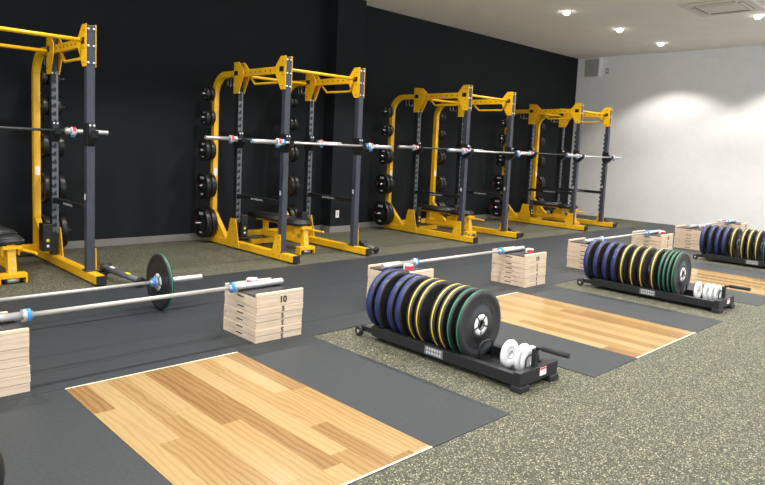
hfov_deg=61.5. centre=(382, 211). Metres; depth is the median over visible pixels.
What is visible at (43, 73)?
weight plate
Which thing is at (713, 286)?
plate
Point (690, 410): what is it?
floor
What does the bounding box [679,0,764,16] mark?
air conditioner
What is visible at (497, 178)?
weight plate
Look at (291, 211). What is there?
weight plate
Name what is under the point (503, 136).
weight plate
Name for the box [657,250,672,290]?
bumper plate
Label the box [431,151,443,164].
weight plate
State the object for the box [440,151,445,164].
weight plate
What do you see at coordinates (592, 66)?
speaker
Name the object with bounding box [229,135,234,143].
lock collar
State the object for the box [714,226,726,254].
bumper plate
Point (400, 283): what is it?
bumper plate
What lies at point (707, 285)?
plate
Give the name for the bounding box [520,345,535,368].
plate
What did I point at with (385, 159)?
weight plate
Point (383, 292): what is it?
bumper plate
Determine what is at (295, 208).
weight plate
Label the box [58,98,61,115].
weight plate
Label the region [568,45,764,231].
wall
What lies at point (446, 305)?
bumper plate
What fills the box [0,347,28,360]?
block
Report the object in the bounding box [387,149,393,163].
weight plate
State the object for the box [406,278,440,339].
bumper plate
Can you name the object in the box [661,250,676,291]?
bumper plate
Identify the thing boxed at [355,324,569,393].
plate rack
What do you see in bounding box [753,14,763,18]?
recessed light
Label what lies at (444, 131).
weight plate
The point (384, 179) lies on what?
weight plate
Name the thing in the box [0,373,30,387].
block
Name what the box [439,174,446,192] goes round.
weight plate
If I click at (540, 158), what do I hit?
weight plate
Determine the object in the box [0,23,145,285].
power rack
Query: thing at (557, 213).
bench
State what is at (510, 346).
plate
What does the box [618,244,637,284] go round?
bumper plate
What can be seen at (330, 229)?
baseboard
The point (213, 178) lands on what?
weight plate
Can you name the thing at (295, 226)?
bench
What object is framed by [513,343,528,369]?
plate
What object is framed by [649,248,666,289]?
bumper plate
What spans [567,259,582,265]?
block
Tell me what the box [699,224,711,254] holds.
bumper plate
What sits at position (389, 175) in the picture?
weight plate
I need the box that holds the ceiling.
[366,0,764,58]
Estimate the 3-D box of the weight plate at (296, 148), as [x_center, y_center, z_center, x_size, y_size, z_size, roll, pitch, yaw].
[-1.372,-0.893,9.785,0.070,0.276,0.276,-3,8,-44]
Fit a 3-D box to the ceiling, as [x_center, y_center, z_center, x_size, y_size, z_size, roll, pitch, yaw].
[2.234,-2.900,5.467,18.000,0.120,11.320,-3,8,-44]
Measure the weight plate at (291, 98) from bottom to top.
0.176 m
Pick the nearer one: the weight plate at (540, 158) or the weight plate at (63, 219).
the weight plate at (63, 219)
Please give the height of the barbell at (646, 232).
0.076 m
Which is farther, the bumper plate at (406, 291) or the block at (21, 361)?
the bumper plate at (406, 291)
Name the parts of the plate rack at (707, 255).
label plate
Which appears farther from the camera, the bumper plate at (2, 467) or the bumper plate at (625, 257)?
the bumper plate at (625, 257)
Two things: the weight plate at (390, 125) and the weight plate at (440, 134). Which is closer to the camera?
the weight plate at (390, 125)
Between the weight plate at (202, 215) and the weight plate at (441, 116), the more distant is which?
the weight plate at (441, 116)
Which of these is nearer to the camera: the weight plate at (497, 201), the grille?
the grille
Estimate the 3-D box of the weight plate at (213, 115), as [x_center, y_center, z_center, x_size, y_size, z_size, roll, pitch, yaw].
[-2.354,-1.285,8.778,0.064,0.212,0.212,-3,8,-44]
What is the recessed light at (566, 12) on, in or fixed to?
in the ceiling
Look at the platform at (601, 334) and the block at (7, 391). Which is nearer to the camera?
the block at (7, 391)
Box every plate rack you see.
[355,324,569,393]
[577,278,750,313]
[693,253,764,266]
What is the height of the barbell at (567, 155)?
0.076 m
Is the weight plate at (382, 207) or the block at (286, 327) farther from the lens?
the weight plate at (382, 207)
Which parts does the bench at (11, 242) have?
adjuster plate, rail, seat frame, leg, transport handle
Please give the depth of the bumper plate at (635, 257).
6.70 m
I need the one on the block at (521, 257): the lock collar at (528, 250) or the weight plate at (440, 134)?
the lock collar at (528, 250)
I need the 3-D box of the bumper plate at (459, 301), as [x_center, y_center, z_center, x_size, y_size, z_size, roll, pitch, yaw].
[0.589,0.741,4.330,0.464,0.464,0.042,-3,8,-44]
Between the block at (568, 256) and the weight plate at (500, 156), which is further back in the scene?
the weight plate at (500, 156)
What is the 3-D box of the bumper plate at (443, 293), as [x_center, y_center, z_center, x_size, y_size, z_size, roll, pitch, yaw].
[0.488,0.726,4.434,0.464,0.464,0.058,-3,8,-44]
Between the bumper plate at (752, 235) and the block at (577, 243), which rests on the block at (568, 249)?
the block at (577, 243)
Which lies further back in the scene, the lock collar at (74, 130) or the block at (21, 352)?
the lock collar at (74, 130)
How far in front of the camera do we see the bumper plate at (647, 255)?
6.64 m
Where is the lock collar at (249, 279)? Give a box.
[246,277,257,281]
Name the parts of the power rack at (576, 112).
storage post, rail, storage post, grip handle, rail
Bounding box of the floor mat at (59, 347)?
[29,234,683,374]
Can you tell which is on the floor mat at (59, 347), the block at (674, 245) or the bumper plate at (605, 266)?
the block at (674, 245)
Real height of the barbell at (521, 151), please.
0.076 m
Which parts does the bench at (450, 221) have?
leg, frame, rail, adjuster plate, leg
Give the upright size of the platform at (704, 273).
0.005 m
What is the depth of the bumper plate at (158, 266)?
5.25 m
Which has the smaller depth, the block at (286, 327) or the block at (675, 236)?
the block at (286, 327)
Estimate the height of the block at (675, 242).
0.048 m
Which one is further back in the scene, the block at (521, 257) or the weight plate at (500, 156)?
the weight plate at (500, 156)
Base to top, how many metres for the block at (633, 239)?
0.048 m
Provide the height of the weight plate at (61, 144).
0.276 m
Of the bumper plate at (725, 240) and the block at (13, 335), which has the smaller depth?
the block at (13, 335)
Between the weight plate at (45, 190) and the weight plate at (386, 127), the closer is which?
the weight plate at (45, 190)
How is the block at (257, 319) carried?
on the block at (288, 320)
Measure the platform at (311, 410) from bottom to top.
0.005 m
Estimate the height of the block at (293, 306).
0.048 m
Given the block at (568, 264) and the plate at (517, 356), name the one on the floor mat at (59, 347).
the block at (568, 264)
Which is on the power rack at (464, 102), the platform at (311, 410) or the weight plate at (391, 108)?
the weight plate at (391, 108)
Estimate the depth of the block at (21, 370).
3.45 m
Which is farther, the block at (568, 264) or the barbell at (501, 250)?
the block at (568, 264)
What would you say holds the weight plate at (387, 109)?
on the power rack at (464, 102)
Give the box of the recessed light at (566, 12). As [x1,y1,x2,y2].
[562,10,570,14]
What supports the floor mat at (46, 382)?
on the floor
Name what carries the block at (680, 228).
on the block at (676, 233)
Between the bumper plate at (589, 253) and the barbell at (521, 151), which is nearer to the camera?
the bumper plate at (589, 253)
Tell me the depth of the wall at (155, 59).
9.21 m
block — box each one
[0,311,28,351]
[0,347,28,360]
[0,356,28,369]
[0,365,29,378]
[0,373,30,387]
[0,383,29,396]
[223,317,301,336]
[223,323,300,343]
[224,304,301,322]
[224,310,301,329]
[225,278,302,308]
[225,297,302,315]
[368,261,433,277]
[491,267,545,278]
[491,272,544,282]
[491,276,544,287]
[492,246,546,264]
[492,259,545,268]
[492,263,545,273]
[567,248,585,253]
[567,252,583,257]
[567,255,583,261]
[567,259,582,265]
[567,263,583,269]
[568,238,588,249]
[631,242,672,248]
[632,230,672,241]
[632,238,672,245]
[673,244,699,250]
[674,235,699,240]
[674,238,698,243]
[674,241,698,246]
[675,225,701,234]
[675,232,699,237]
[715,220,748,228]
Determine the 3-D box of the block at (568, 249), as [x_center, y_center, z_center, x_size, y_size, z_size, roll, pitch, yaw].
[2.662,0.499,8.200,0.400,0.048,0.441,-3,8,-44]
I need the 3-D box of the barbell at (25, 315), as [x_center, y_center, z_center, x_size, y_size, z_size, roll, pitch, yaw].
[-1.564,0.571,4.165,2.200,0.076,0.076,-3,8,-44]
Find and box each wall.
[0,0,577,243]
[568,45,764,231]
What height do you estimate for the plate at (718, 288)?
0.184 m
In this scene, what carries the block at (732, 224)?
on the block
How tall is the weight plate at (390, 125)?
0.212 m
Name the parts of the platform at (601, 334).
wood panel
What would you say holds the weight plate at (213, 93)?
on the power rack at (238, 225)
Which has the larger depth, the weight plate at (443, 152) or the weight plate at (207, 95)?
the weight plate at (443, 152)
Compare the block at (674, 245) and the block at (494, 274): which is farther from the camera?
the block at (674, 245)
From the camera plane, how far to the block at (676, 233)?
10.41 m
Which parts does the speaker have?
trim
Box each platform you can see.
[0,336,509,484]
[494,285,721,377]
[687,261,764,305]
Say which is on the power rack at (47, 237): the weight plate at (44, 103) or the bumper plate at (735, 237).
the weight plate at (44, 103)
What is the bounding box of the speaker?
[584,58,601,76]
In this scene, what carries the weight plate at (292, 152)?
on the power rack at (238, 225)
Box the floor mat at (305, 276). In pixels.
[0,223,676,329]
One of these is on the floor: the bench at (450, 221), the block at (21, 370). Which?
the bench at (450, 221)
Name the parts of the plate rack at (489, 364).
label plate, rail, rail, handle post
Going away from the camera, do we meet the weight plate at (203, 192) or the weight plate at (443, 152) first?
the weight plate at (203, 192)
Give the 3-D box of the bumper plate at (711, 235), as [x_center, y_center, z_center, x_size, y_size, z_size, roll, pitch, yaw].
[4.861,0.428,9.407,0.464,0.464,0.064,-3,8,-44]
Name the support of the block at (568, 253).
on the block at (568, 256)
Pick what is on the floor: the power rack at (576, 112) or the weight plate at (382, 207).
the power rack at (576, 112)
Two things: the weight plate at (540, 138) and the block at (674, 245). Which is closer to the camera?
the block at (674, 245)
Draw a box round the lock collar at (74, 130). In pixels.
[70,127,76,136]
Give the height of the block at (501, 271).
0.048 m
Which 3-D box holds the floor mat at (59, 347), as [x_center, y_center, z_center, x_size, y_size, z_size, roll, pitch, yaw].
[0.799,0.748,7.152,17.980,0.004,0.957,-3,8,-44]
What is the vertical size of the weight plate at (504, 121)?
0.176 m
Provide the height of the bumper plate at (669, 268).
0.464 m
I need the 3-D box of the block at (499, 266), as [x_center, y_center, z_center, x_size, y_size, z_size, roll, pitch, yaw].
[1.507,0.607,7.098,0.400,0.048,0.441,-3,8,-44]
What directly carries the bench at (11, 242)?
on the floor
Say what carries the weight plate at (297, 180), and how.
on the power rack at (238, 225)
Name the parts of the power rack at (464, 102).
storage post, rail, storage post, grip handle, rail, grip handle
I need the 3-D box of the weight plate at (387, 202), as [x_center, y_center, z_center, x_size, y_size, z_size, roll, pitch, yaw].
[0.035,0.023,11.277,0.076,0.420,0.420,-3,8,-44]
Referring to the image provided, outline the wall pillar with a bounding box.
[320,0,366,225]
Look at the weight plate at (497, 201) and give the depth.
13.57 m
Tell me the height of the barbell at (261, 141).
0.076 m
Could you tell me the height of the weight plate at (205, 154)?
0.276 m
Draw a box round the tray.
[477,354,516,370]
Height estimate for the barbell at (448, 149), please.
0.076 m
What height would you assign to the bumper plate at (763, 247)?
0.464 m
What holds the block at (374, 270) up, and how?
on the block
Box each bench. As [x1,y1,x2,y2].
[0,225,37,284]
[247,210,323,254]
[417,204,483,236]
[521,200,586,224]
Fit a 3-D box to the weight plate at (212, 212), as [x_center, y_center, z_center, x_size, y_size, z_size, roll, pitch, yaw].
[-2.424,0.146,8.916,0.076,0.420,0.420,-3,8,-44]
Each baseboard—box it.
[63,210,566,248]
[320,225,358,232]
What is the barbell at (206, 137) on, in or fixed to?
on the power rack at (238, 225)
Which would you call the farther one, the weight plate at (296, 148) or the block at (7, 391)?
the weight plate at (296, 148)
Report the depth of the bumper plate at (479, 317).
4.24 m
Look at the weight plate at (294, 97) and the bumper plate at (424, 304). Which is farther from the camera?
the weight plate at (294, 97)
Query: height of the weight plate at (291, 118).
0.212 m
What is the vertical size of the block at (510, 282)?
0.048 m
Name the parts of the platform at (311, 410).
wood panel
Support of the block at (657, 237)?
on the block at (633, 239)
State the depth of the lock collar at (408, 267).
5.71 m
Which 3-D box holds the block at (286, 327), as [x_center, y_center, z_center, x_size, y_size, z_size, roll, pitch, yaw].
[-0.897,0.828,4.798,0.400,0.048,0.441,-3,8,-44]
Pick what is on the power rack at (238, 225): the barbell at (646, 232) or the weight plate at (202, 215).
the weight plate at (202, 215)
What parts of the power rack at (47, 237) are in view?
storage post, rail, grip handle, pivot knob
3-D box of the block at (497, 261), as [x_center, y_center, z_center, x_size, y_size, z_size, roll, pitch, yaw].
[1.506,0.557,7.089,0.400,0.048,0.441,-3,8,-44]
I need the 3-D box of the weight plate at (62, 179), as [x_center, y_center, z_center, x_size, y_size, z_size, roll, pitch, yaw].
[-3.793,-0.290,7.529,0.072,0.356,0.356,-3,8,-44]
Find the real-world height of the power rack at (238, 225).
2.436 m
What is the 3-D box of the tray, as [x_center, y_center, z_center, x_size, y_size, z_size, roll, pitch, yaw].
[0.499,0.971,4.435,0.300,0.008,1.230,-3,8,-44]
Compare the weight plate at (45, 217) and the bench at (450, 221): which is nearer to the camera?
the weight plate at (45, 217)
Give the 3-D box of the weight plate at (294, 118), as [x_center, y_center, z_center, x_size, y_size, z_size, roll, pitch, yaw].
[-1.359,-1.335,9.734,0.064,0.212,0.212,-3,8,-44]
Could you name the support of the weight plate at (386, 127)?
on the power rack at (464, 102)
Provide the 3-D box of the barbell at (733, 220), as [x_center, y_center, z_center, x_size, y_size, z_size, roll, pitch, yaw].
[5.755,0.205,11.166,2.200,0.076,0.076,-3,8,-44]
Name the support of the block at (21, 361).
on the block at (21, 370)
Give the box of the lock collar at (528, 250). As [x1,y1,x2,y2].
[525,248,533,253]
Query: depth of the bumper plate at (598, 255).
6.98 m
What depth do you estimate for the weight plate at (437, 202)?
12.10 m
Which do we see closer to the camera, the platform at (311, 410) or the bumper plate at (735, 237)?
the platform at (311, 410)
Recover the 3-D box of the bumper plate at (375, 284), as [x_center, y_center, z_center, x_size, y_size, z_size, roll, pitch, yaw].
[0.060,0.662,4.876,0.464,0.464,0.064,-3,8,-44]
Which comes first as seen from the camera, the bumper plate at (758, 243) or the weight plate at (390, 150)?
the bumper plate at (758, 243)
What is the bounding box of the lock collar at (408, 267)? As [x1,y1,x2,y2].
[403,263,412,270]
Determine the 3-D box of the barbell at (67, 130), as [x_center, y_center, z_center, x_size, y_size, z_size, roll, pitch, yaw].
[-3.850,-0.839,6.394,2.200,0.076,0.076,-3,8,-44]
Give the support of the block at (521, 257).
on the block at (497, 261)
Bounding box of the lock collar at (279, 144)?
[275,138,281,147]
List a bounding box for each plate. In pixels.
[0,451,4,484]
[40,69,47,84]
[40,96,48,114]
[40,133,48,156]
[41,172,49,201]
[41,213,49,222]
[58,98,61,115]
[58,134,64,156]
[59,172,66,198]
[59,212,68,247]
[146,254,173,309]
[193,207,211,237]
[195,173,211,198]
[197,140,210,159]
[200,109,210,124]
[201,87,210,99]
[205,207,217,236]
[207,140,215,159]
[207,173,216,197]
[208,110,215,125]
[209,87,215,100]
[277,204,295,215]
[279,173,295,196]
[289,146,294,161]
[289,204,298,212]
[290,96,293,107]
[290,116,293,129]
[290,173,299,195]
[291,116,297,130]
[291,144,298,161]
[292,96,297,107]
[366,268,398,326]
[372,201,390,224]
[374,174,390,193]
[374,270,409,330]
[377,149,390,163]
[380,124,390,135]
[382,106,390,116]
[384,201,393,224]
[386,174,393,193]
[387,124,393,136]
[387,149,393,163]
[387,273,419,332]
[388,107,393,116]
[394,275,430,336]
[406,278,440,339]
[414,280,452,344]
[425,199,442,213]
[428,174,443,192]
[429,283,462,346]
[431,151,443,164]
[437,285,471,350]
[438,128,442,139]
[439,112,443,121]
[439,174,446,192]
[440,128,445,139]
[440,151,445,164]
[446,287,481,353]
[456,290,500,358]
[489,197,502,216]
[492,175,503,190]
[495,153,504,165]
[498,134,506,143]
[499,119,507,127]
[500,339,517,367]
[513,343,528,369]
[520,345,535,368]
[531,175,543,188]
[532,155,543,166]
[534,137,542,145]
[583,239,601,279]
[592,240,610,279]
[601,242,619,280]
[610,243,628,282]
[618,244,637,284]
[628,245,646,285]
[637,247,656,288]
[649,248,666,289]
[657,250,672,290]
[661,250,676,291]
[666,251,681,292]
[670,251,691,294]
[693,282,701,297]
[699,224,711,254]
[702,283,710,298]
[707,225,719,253]
[708,284,715,299]
[713,285,721,299]
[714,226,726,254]
[721,227,733,255]
[729,228,742,257]
[739,229,750,258]
[745,229,757,259]
[753,230,764,260]
[762,238,764,260]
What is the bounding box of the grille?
[700,3,745,13]
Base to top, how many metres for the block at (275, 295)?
0.104 m
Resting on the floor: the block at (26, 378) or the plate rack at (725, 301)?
the plate rack at (725, 301)
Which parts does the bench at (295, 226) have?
leg, rail, adjuster plate, seat frame, leg, transport handle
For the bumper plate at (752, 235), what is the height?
0.464 m
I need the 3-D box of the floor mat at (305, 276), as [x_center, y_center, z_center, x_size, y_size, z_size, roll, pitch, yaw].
[0.108,0.645,7.867,17.980,0.004,1.035,-3,8,-44]
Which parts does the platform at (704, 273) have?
wood panel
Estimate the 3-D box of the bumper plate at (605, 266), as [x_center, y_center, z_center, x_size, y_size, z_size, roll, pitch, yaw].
[2.530,0.559,7.030,0.464,0.464,0.064,-3,8,-44]
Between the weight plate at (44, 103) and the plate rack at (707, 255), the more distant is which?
the plate rack at (707, 255)
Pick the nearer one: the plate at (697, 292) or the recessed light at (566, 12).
the plate at (697, 292)
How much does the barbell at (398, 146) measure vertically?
0.076 m
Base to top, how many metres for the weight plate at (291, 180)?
0.356 m
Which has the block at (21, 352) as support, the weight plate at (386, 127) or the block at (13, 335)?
the block at (13, 335)
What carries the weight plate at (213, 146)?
on the power rack at (238, 225)
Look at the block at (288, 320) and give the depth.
4.64 m
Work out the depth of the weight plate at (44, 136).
7.30 m
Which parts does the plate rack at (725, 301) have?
label plate, rail, rail, handle post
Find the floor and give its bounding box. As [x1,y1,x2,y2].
[0,213,764,484]
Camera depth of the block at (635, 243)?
9.31 m
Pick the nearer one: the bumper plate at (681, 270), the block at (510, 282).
the bumper plate at (681, 270)
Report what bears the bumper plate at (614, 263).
in the plate rack at (725, 301)
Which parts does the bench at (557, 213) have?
rail, adjuster plate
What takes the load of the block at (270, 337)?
on the floor mat at (59, 347)
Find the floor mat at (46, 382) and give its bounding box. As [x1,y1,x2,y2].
[0,249,700,401]
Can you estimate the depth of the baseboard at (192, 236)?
8.68 m
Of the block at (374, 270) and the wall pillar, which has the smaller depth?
the block at (374, 270)
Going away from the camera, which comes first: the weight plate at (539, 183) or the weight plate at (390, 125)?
the weight plate at (390, 125)
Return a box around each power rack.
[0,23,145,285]
[195,55,378,263]
[376,85,523,242]
[494,103,617,230]
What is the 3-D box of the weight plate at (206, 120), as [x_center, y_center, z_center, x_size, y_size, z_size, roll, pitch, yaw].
[-2.406,-1.283,8.728,0.064,0.212,0.212,-3,8,-44]
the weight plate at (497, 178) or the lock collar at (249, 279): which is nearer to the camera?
the lock collar at (249, 279)
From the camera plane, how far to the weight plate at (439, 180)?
12.07 m
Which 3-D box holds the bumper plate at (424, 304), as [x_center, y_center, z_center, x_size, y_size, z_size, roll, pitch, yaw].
[0.394,0.712,4.531,0.464,0.464,0.058,-3,8,-44]
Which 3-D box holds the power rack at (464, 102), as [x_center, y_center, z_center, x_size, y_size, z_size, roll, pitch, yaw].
[1.221,-0.840,10.952,1.700,2.436,2.030,-3,8,-44]
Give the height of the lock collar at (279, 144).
0.110 m
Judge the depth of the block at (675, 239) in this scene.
10.43 m
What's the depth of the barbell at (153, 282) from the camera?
4.99 m
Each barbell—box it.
[0,126,108,134]
[0,274,202,301]
[0,278,283,322]
[204,135,341,145]
[250,139,390,148]
[381,246,524,269]
[397,145,482,150]
[447,148,531,154]
[521,151,567,154]
[566,154,622,158]
[583,230,660,242]
[687,219,736,227]
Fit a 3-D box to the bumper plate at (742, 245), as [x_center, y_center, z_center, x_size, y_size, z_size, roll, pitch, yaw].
[5.155,0.472,9.103,0.464,0.464,0.058,-3,8,-44]
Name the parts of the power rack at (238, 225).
storage post, rail, grip handle, storage post, rail, grip handle, pivot knob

